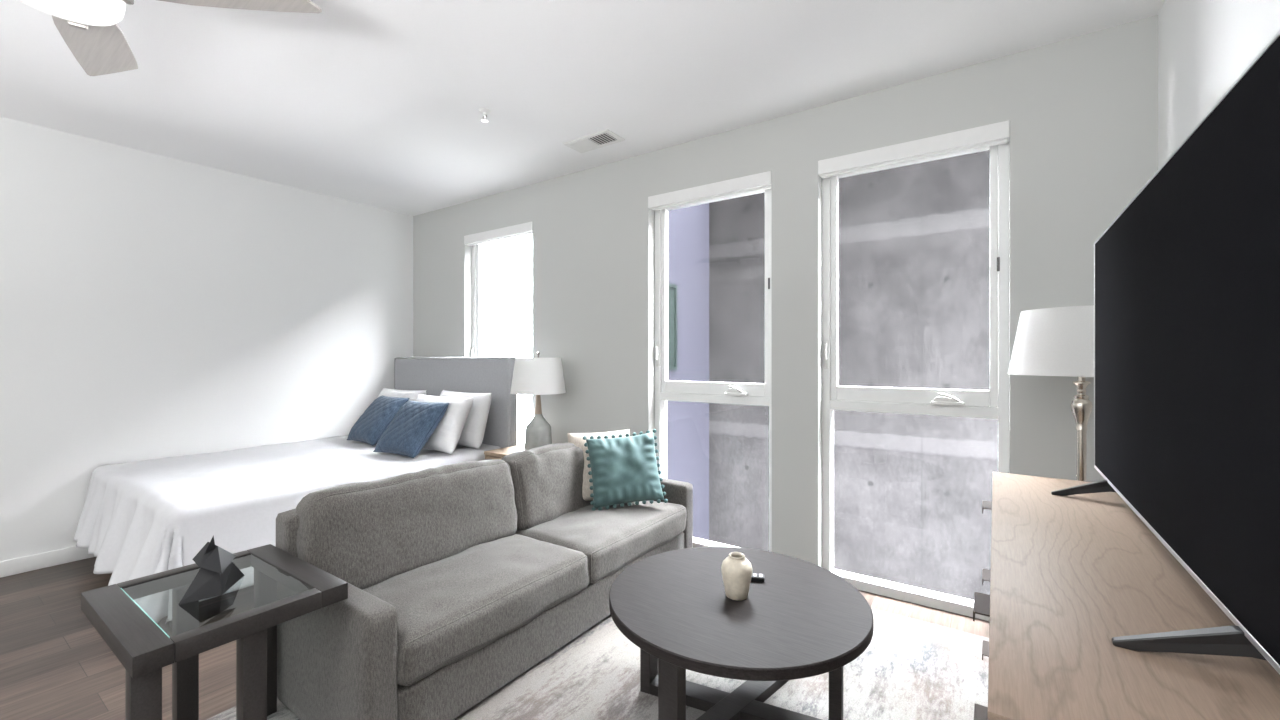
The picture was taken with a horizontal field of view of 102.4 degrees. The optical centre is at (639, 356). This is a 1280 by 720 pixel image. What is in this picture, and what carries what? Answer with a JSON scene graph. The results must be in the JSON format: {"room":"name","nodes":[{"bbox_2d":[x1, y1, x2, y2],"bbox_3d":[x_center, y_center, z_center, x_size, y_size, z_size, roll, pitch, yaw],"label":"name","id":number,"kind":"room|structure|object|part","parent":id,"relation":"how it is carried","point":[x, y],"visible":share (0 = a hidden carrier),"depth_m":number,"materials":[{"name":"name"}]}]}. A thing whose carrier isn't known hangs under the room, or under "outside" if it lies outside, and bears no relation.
{"room":"studio apartment","nodes":[
{"label":"studio apartment","id":0,"kind":"room"},
{"bbox_2d":[0,117,412,560],"bbox_3d":[-4.239,-0.060,2.651,0.250,2.740,6.950,0,0,35],"label":"wall","id":1,"kind":"structure","parent":0,"point":[153,306],"depth_m":3.66,"materials":[{"name":"paint"}]},
{"bbox_2d":[0,546,94,577],"bbox_3d":[-4.117,1.262,2.597,0.014,0.095,6.400,0,0,35],"label":"baseboard","id":2,"kind":"structure","parent":1,"relation":"attached to","point":[70,554],"depth_m":3.19,"materials":[{"name":"white wood"}]},
{"bbox_2d":[0,557,989,719],"bbox_3d":[-1.902,1.410,1.038,6.030,0.200,6.950,0,0,35],"label":"floor","id":3,"kind":"structure","parent":0,"point":[55,664],"depth_m":2.30,"materials":[{"name":"brown wood"}]},
{"bbox_2d":[169,357,516,627],"bbox_3d":[-2.270,0.655,3.759,1.655,1.310,2.130,0,0,35],"label":"bed","id":4,"kind":"object","parent":3,"relation":"on","point":[493,375],"visible":0.02,"depth_m":4.33,"materials":[{"name":"grey fabric"}]},
{"bbox_2d":[74,436,500,623],"bbox_3d":[-2.330,0.965,3.629,1.724,0.528,2.172,0,0,35],"label":"bedspread","id":5,"kind":"object","parent":4,"relation":"on","point":[139,519],"visible":0.62,"depth_m":2.87,"materials":[{"name":"white fabric"}]},
{"bbox_2d":[347,395,409,445],"bbox_3d":[-2.187,0.519,4.300,0.467,0.362,0.322,0,0,38],"label":"throw pillow","id":6,"kind":"object","parent":5,"relation":"on","point":[370,426],"visible":0.84,"depth_m":4.20,"materials":[{"name":"blue fabric"}]},
{"bbox_2d":[377,388,425,400],"bbox_3d":[-2.195,0.498,4.642,0.664,0.414,0.249,0,0,31],"label":"bed pillow","id":7,"kind":"object","parent":5,"relation":"on","point":[412,394],"visible":0.14,"depth_m":4.58,"materials":[{"name":"white fabric"}]},
{"bbox_2d":[373,400,449,457],"bbox_3d":[-1.683,0.519,3.794,0.468,0.363,0.323,0,0,30],"label":"throw pillow","id":8,"kind":"object","parent":5,"relation":"on","point":[409,431],"visible":1,"depth_m":3.71,"materials":[{"name":"blue fabric"}]},
{"bbox_2d":[415,394,472,453],"bbox_3d":[-1.582,0.502,3.965,0.660,0.396,0.271,0,0,33],"label":"bed pillow","id":9,"kind":"object","parent":5,"relation":"on","point":[445,438],"visible":0.56,"depth_m":3.79,"materials":[{"name":"white fabric"}]},
{"bbox_2d":[440,390,490,449],"bbox_3d":[-1.455,0.492,4.157,0.661,0.425,0.225,0,0,37],"label":"bed pillow","id":10,"kind":"object","parent":5,"relation":"on","point":[472,435],"visible":0.46,"depth_m":3.97,"materials":[{"name":"white fabric"}]},
{"bbox_3d":[-1.692,0.630,4.596,1.655,1.260,0.095,0,0,35],"label":"headboard","id":11,"kind":"part","parent":4,"relation":"part of","materials":[{"name":"fabric"}]},
{"bbox_2d":[484,444,524,458],"bbox_3d":[-0.866,1.010,3.914,0.470,0.600,0.450,0,0,35],"label":"nightstand","id":12,"kind":"object","parent":3,"relation":"on","point":[499,453],"visible":0.04,"depth_m":3.87,"materials":[{"name":"brown wood"}]},
{"bbox_3d":[-0.896,0.847,3.869,0.418,0.203,0.298,0,0,35],"label":"drawer","id":13,"kind":"part","parent":12,"relation":"part of","materials":[{"name":"brown wood"}]},
{"bbox_2d":[510,352,565,449],"bbox_3d":[-0.765,0.335,3.875,0.410,0.750,0.410,0,0,35],"label":"table lamp","id":14,"kind":"object","parent":12,"relation":"on","point":[537,376],"visible":0.91,"depth_m":3.75,"materials":[{"name":"white fabric"}]},
{"bbox_3d":[-0.765,0.138,3.875,0.410,0.265,0.410,0,0,35],"label":"lamp shade","id":15,"kind":"part","parent":14,"relation":"part of","materials":[{"name":"fabric"}]},
{"bbox_2d":[206,608,988,719],"bbox_3d":[0.149,1.304,1.898,2.750,0.011,2.455,0,0,35],"label":"area rug","id":16,"kind":"object","parent":3,"relation":"on","point":[909,669],"visible":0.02,"depth_m":2.05,"materials":[{"name":"grey fabric"}]},
{"bbox_2d":[81,544,347,719],"bbox_3d":[-1.280,0.999,1.560,0.580,0.601,0.485,0,0,35],"label":"side table","id":17,"kind":"object","parent":16,"relation":"on","point":[138,642],"visible":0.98,"depth_m":1.45,"materials":[{"name":"brown wood"}]},
{"bbox_3d":[-1.203,1.024,1.249,0.050,0.551,0.056,0,0,35],"label":"leg","id":18,"kind":"part","parent":17,"relation":"part of","materials":[{"name":"brown wood"}]},
{"bbox_3d":[-1.500,0.723,1.712,0.045,0.050,0.334,0,0,35],"label":"tabletop rail","id":19,"kind":"part","parent":17,"relation":"part of","materials":[{"name":"brown wood"}]},
{"bbox_3d":[-1.493,1.024,1.692,0.050,0.551,0.056,0,0,35],"label":"leg","id":20,"kind":"part","parent":17,"relation":"part of","materials":[{"name":"brown wood"}]},
{"bbox_2d":[178,535,243,604],"bbox_3d":[-1.289,0.618,1.556,0.092,0.168,0.179,0,0,-17],"label":"sculpture","id":21,"kind":"object","parent":17,"relation":"on","point":[217,573],"visible":1,"depth_m":1.52,"materials":[{"name":"black paint"}]},
{"bbox_3d":[-1.060,0.723,1.409,0.045,0.050,0.334,0,0,35],"label":"tabletop rail","id":22,"kind":"part","parent":17,"relation":"part of","materials":[{"name":"brown wood"}]},
{"bbox_3d":[-1.079,1.024,1.430,0.050,0.551,0.056,0,0,35],"label":"leg","id":23,"kind":"part","parent":17,"relation":"part of","materials":[{"name":"brown wood"}]},
{"bbox_3d":[-1.365,1.024,1.877,0.050,0.551,0.056,0,0,35],"label":"leg","id":24,"kind":"part","parent":17,"relation":"part of","materials":[{"name":"brown wood"}]},
{"bbox_2d":[276,442,692,719],"bbox_3d":[-0.519,0.901,2.596,0.748,0.795,2.070,0,0,35],"label":"sofa","id":25,"kind":"object","parent":16,"relation":"on","point":[462,578],"visible":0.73,"depth_m":2.05,"materials":[{"name":"grey fabric"}]},
{"bbox_3d":[-1.077,1.044,1.797,0.685,0.508,0.117,0,0,35],"label":"arm","id":26,"kind":"part","parent":25,"relation":"part of"},
{"bbox_2d":[295,459,516,588],"bbox_3d":[-0.970,0.729,2.310,0.261,0.452,1.002,0,0,35],"label":"cushion","id":27,"kind":"object","parent":25,"relation":"on","point":[372,534],"depth_m":2.14,"materials":[{"name":"grey fabric"}]},
{"bbox_2d":[362,534,588,685],"bbox_3d":[-0.718,0.992,2.172,0.589,0.245,0.946,0,0,35],"label":"seat cushion","id":28,"kind":"object","parent":25,"relation":"on","point":[458,607],"depth_m":2.00,"materials":[{"name":"grey fabric"}]},
{"bbox_2d":[501,442,592,529],"bbox_3d":[-0.420,0.730,3.115,0.256,0.447,0.983,0,0,35],"label":"cushion","id":29,"kind":"object","parent":25,"relation":"on","point":[547,480],"depth_m":2.81,"materials":[{"name":"grey fabric"}]},
{"bbox_2d":[567,429,629,500],"bbox_3d":[-0.234,0.657,3.129,0.405,0.410,0.182,0,0,-11],"label":"throw pillow","id":30,"kind":"object","parent":25,"relation":"on","point":[575,438],"visible":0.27,"depth_m":3.11,"materials":[{"name":"white fabric"}]},
{"bbox_2d":[515,501,686,583],"bbox_3d":[-0.195,0.992,2.936,0.586,0.251,0.948,0,0,35],"label":"seat cushion","id":31,"kind":"object","parent":25,"relation":"on","point":[611,540],"depth_m":2.73,"materials":[{"name":"grey fabric"}]},
{"bbox_2d":[583,429,667,510],"bbox_3d":[-0.087,0.660,3.038,0.457,0.434,0.255,0,0,-20],"label":"throw pillow","id":32,"kind":"object","parent":25,"relation":"on","point":[623,469],"visible":1,"depth_m":2.98,"materials":[{"name":"teal fabric"}]},
{"bbox_3d":[0.030,1.044,3.402,0.685,0.508,0.117,0,0,35],"label":"arm","id":33,"kind":"part","parent":25,"relation":"part of"},
{"bbox_2d":[609,547,873,719],"bbox_3d":[0.348,1.079,1.880,0.920,0.439,0.920,0,0,35],"label":"coffee table","id":34,"kind":"object","parent":16,"relation":"on","point":[804,620],"visible":1,"depth_m":1.73,"materials":[{"name":"brown wood"}]},
{"bbox_3d":[0.037,1.097,2.029,0.040,0.403,0.084,0,0,26],"label":"leg","id":35,"kind":"part","parent":34,"relation":"part of","materials":[{"name":"brown wood"}]},
{"bbox_3d":[0.102,1.097,1.639,0.040,0.403,0.084,0,0,-44],"label":"leg","id":36,"kind":"part","parent":34,"relation":"part of","materials":[{"name":"brown wood"}]},
{"bbox_2d":[721,552,751,600],"bbox_3d":[0.348,0.785,1.852,0.110,0.149,0.110,0,0,35],"label":"vase","id":37,"kind":"object","parent":34,"relation":"on","point":[736,569],"visible":1,"depth_m":1.81,"materials":[{"name":"beige ceramic"}]},
{"bbox_2d":[751,573,764,581],"bbox_3d":[0.405,0.850,1.995,0.150,0.020,0.040,0,0,11],"label":"remote control","id":38,"kind":"object","parent":34,"relation":"on","point":[755,577],"visible":0.37,"depth_m":1.97,"materials":[{"name":"black plastic"}]},
{"bbox_3d":[0.659,1.097,1.731,0.040,0.403,0.084,0,0,26],"label":"leg","id":39,"kind":"part","parent":34,"relation":"part of","materials":[{"name":"brown wood"}]},
{"bbox_2d":[973,472,1279,719],"bbox_3d":[1.111,0.875,1.202,0.535,0.849,1.660,0,0,35],"label":"dresser","id":40,"kind":"object","parent":16,"relation":"on","point":[1069,575],"visible":0.91,"depth_m":0.89,"materials":[{"name":"brown wood"}]},
{"bbox_3d":[0.675,0.721,1.006,0.039,0.019,0.100,0,0,35],"label":"tab pull","id":41,"kind":"part","parent":40,"relation":"part of","materials":[{"name":"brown metal"}]},
{"bbox_3d":[0.675,0.491,1.006,0.039,0.019,0.100,0,0,35],"label":"tab pull","id":42,"kind":"part","parent":40,"relation":"part of","materials":[{"name":"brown metal"}]},
{"bbox_3d":[1.139,0.961,1.679,0.039,0.019,0.100,0,0,35],"label":"tab pull","id":43,"kind":"part","parent":40,"relation":"part of","materials":[{"name":"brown metal"}]},
{"bbox_3d":[1.139,0.721,1.679,0.039,0.019,0.100,0,0,35],"label":"tab pull","id":44,"kind":"part","parent":40,"relation":"part of","materials":[{"name":"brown metal"}]},
{"bbox_3d":[1.139,0.491,1.679,0.039,0.019,0.100,0,0,35],"label":"tab pull","id":45,"kind":"part","parent":40,"relation":"part of","materials":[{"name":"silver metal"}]},
{"bbox_2d":[1051,30,1279,673],"bbox_3d":[1.175,0.024,1.185,0.287,0.852,1.525,0,0,35],"label":"television","id":46,"kind":"object","parent":40,"relation":"on","point":[1187,275],"visible":1,"depth_m":0.83,"materials":[{"name":"black metal"}]},
{"bbox_2d":[0,0,1164,215],"bbox_3d":[-1.902,-1.555,1.038,6.030,0.250,6.950,0,0,35],"label":"ceiling","id":47,"kind":"structure","parent":0,"point":[375,103],"depth_m":2.57,"materials":[{"name":"paint"}]},
{"bbox_2d":[19,0,321,75],"bbox_3d":[-1.948,-1.262,1.597,1.243,0.336,1.250,0,0,35],"label":"ceiling fan","id":48,"kind":"object","parent":47,"relation":"hanging from","point":[90,30],"visible":1,"depth_m":1.75,"materials":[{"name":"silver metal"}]},
{"bbox_3d":[-1.816,-1.138,1.611,0.292,0.088,0.292,0,0,35],"label":"lamp shade","id":49,"kind":"part","parent":48,"relation":"part of","materials":[{"name":"white glass"}]},
{"bbox_3d":[-2.080,-1.198,1.981,0.179,0.036,0.569,0,0,-36],"label":"blade","id":50,"kind":"part","parent":48,"relation":"part of","materials":[{"name":"grey wood"}]},
{"bbox_3d":[-1.364,-1.198,1.656,0.569,0.036,0.179,0,0,-6],"label":"blade","id":51,"kind":"part","parent":48,"relation":"part of","materials":[{"name":"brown wood"}]},
{"bbox_2d":[479,108,490,121],"bbox_3d":[-0.901,-1.401,2.991,0.068,0.059,0.068,0,0,35],"label":"sprinkler","id":52,"kind":"object","parent":47,"relation":"attached to","point":[484,111],"visible":1,"depth_m":2.98,"materials":[{"name":"white plastic"}]},
{"bbox_2d":[563,129,624,152],"bbox_3d":[-0.306,-1.425,3.413,0.380,0.011,0.190,0,0,35],"label":"ceiling vent","id":53,"kind":"object","parent":47,"relation":"in","point":[606,137],"visible":1,"depth_m":3.40,"materials":[{"name":"white plastic"}]},
{"bbox_2d":[413,15,1157,566],"bbox_3d":[0.001,-0.060,3.796,5.430,2.740,0.250,0,0,35],"label":"wall","id":54,"kind":"structure","parent":0,"point":[1081,111],"depth_m":3.00,"materials":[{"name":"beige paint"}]},
{"bbox_2d":[464,222,531,245],"bbox_3d":[-1.240,-1.073,4.533,0.888,0.091,0.070,0,0,35],"label":"window valance","id":55,"kind":"object","parent":54,"relation":"attached to","point":[524,229],"visible":0.8,"depth_m":4.49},
{"bbox_2d":[471,235,531,356],"bbox_3d":[-1.197,0.095,4.596,0.890,2.430,0.134,0,0,35],"label":"window","id":56,"kind":"structure","parent":54,"relation":"in","point":[477,250],"depth_m":4.81,"materials":[{"name":"plastic"}]},
{"bbox_3d":[-1.185,0.095,4.614,0.890,2.430,0.090,0,0,35],"label":"frame","id":57,"kind":"part","parent":56,"relation":"part of","materials":[{"name":"plastic"}]},
{"bbox_2d":[648,171,771,210],"bbox_3d":[0.441,-1.073,3.373,0.888,0.091,0.070,0,0,35],"label":"window valance","id":58,"kind":"object","parent":54,"relation":"attached to","point":[760,181],"visible":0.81,"depth_m":3.32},
{"bbox_2d":[655,188,771,551],"bbox_3d":[0.484,0.095,3.436,0.890,2.430,0.134,0,0,35],"label":"window","id":59,"kind":"structure","parent":54,"relation":"in","point":[759,394],"depth_m":3.49,"materials":[{"name":"plastic"}]},
{"bbox_3d":[0.491,-0.412,3.447,0.798,1.323,0.048,0,0,35],"label":"sash","id":60,"kind":"part","parent":59,"relation":"part of","materials":[{"name":"plastic"}]},
{"bbox_3d":[0.614,0.215,3.299,0.150,0.066,0.056,0,0,35],"label":"crank handle","id":61,"kind":"part","parent":59,"relation":"part of","materials":[{"name":"white plastic"}]},
{"bbox_2d":[818,120,1009,178],"bbox_3d":[1.399,-1.073,2.712,0.888,0.091,0.070,0,0,35],"label":"window valance","id":62,"kind":"object","parent":54,"relation":"attached to","point":[994,134],"visible":1,"depth_m":2.65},
{"bbox_2d":[822,139,1009,620],"bbox_3d":[1.443,0.095,2.775,0.890,2.430,0.134,0,0,35],"label":"window","id":63,"kind":"structure","parent":54,"relation":"in","point":[994,403],"depth_m":2.74,"materials":[{"name":"plastic"}]},
{"bbox_3d":[1.450,-0.412,2.785,0.798,1.323,0.048,0,0,35],"label":"sash","id":64,"kind":"part","parent":63,"relation":"part of","materials":[{"name":"plastic"}]},
{"bbox_3d":[1.573,0.215,2.638,0.150,0.066,0.056,0,0,35],"label":"crank handle","id":65,"kind":"part","parent":63,"relation":"part of","materials":[{"name":"white plastic"}]},
{"bbox_2d":[1008,305,1093,481],"bbox_3d":[1.767,0.560,2.061,0.480,1.500,0.480,0,0,35],"label":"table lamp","id":66,"kind":"object","parent":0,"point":[1057,341],"visible":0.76,"depth_m":1.99,"materials":[{"name":"white fabric"}]},
{"bbox_3d":[1.767,-0.059,2.061,0.480,0.262,0.480,0,0,35],"label":"lamp shade","id":67,"kind":"part","parent":66,"relation":"part of","materials":[{"name":"fabric"}]},
{"bbox_3d":[1.767,0.176,2.061,0.068,0.232,0.068,0,0,35],"label":"turned stem","id":68,"kind":"part","parent":66,"relation":"part of","materials":[{"name":"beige metal"}]},
{"bbox_2d":[1158,0,1279,168],"bbox_3d":[0.436,-0.060,-0.574,0.250,2.740,6.950,0,0,35],"label":"wall","id":69,"kind":"structure","parent":0,"point":[1204,46],"depth_m":1.71,"materials":[{"name":"paint"}]},
{"label":"outside","id":70,"kind":"structure","parent":0,"visible":0},
{"bbox_3d":[2.386,3.810,10.503,24.000,0.200,16.000,0,0,35],"label":"ground","id":71,"kind":"structure","parent":70,"visible":0},
{"bbox_2d":[667,203,708,539],"bbox_3d":[0.268,0.460,5.980,0.250,6.500,1.849,0,0,35],"label":"wall","id":72,"kind":"structure","parent":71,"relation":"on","point":[688,227],"depth_m":6.28,"materials":[{"name":"paint"}]},
{"bbox_2d":[668,283,676,369],"bbox_3d":[0.182,-0.340,5.609,0.030,0.980,0.840,0,0,35],"label":"window","id":73,"kind":"structure","parent":72,"relation":"attached to","point":[672,288],"depth_m":5.89,"materials":[{"name":"glass"}]},
{"bbox_3d":[0.175,-0.340,5.614,0.012,0.900,0.760,0,0,35],"label":"pane","id":74,"kind":"part","parent":73,"relation":"part of","materials":[{"name":"green glass"}]},
{"bbox_2d":[709,149,997,599],"bbox_3d":[3.780,0.460,4.864,7.300,6.500,0.300,0,0,35],"label":"wall concrete","id":75,"kind":"structure","parent":71,"relation":"on","point":[910,490],"depth_m":5.46,"materials":[{"name":"grey concrete"}]}
]}

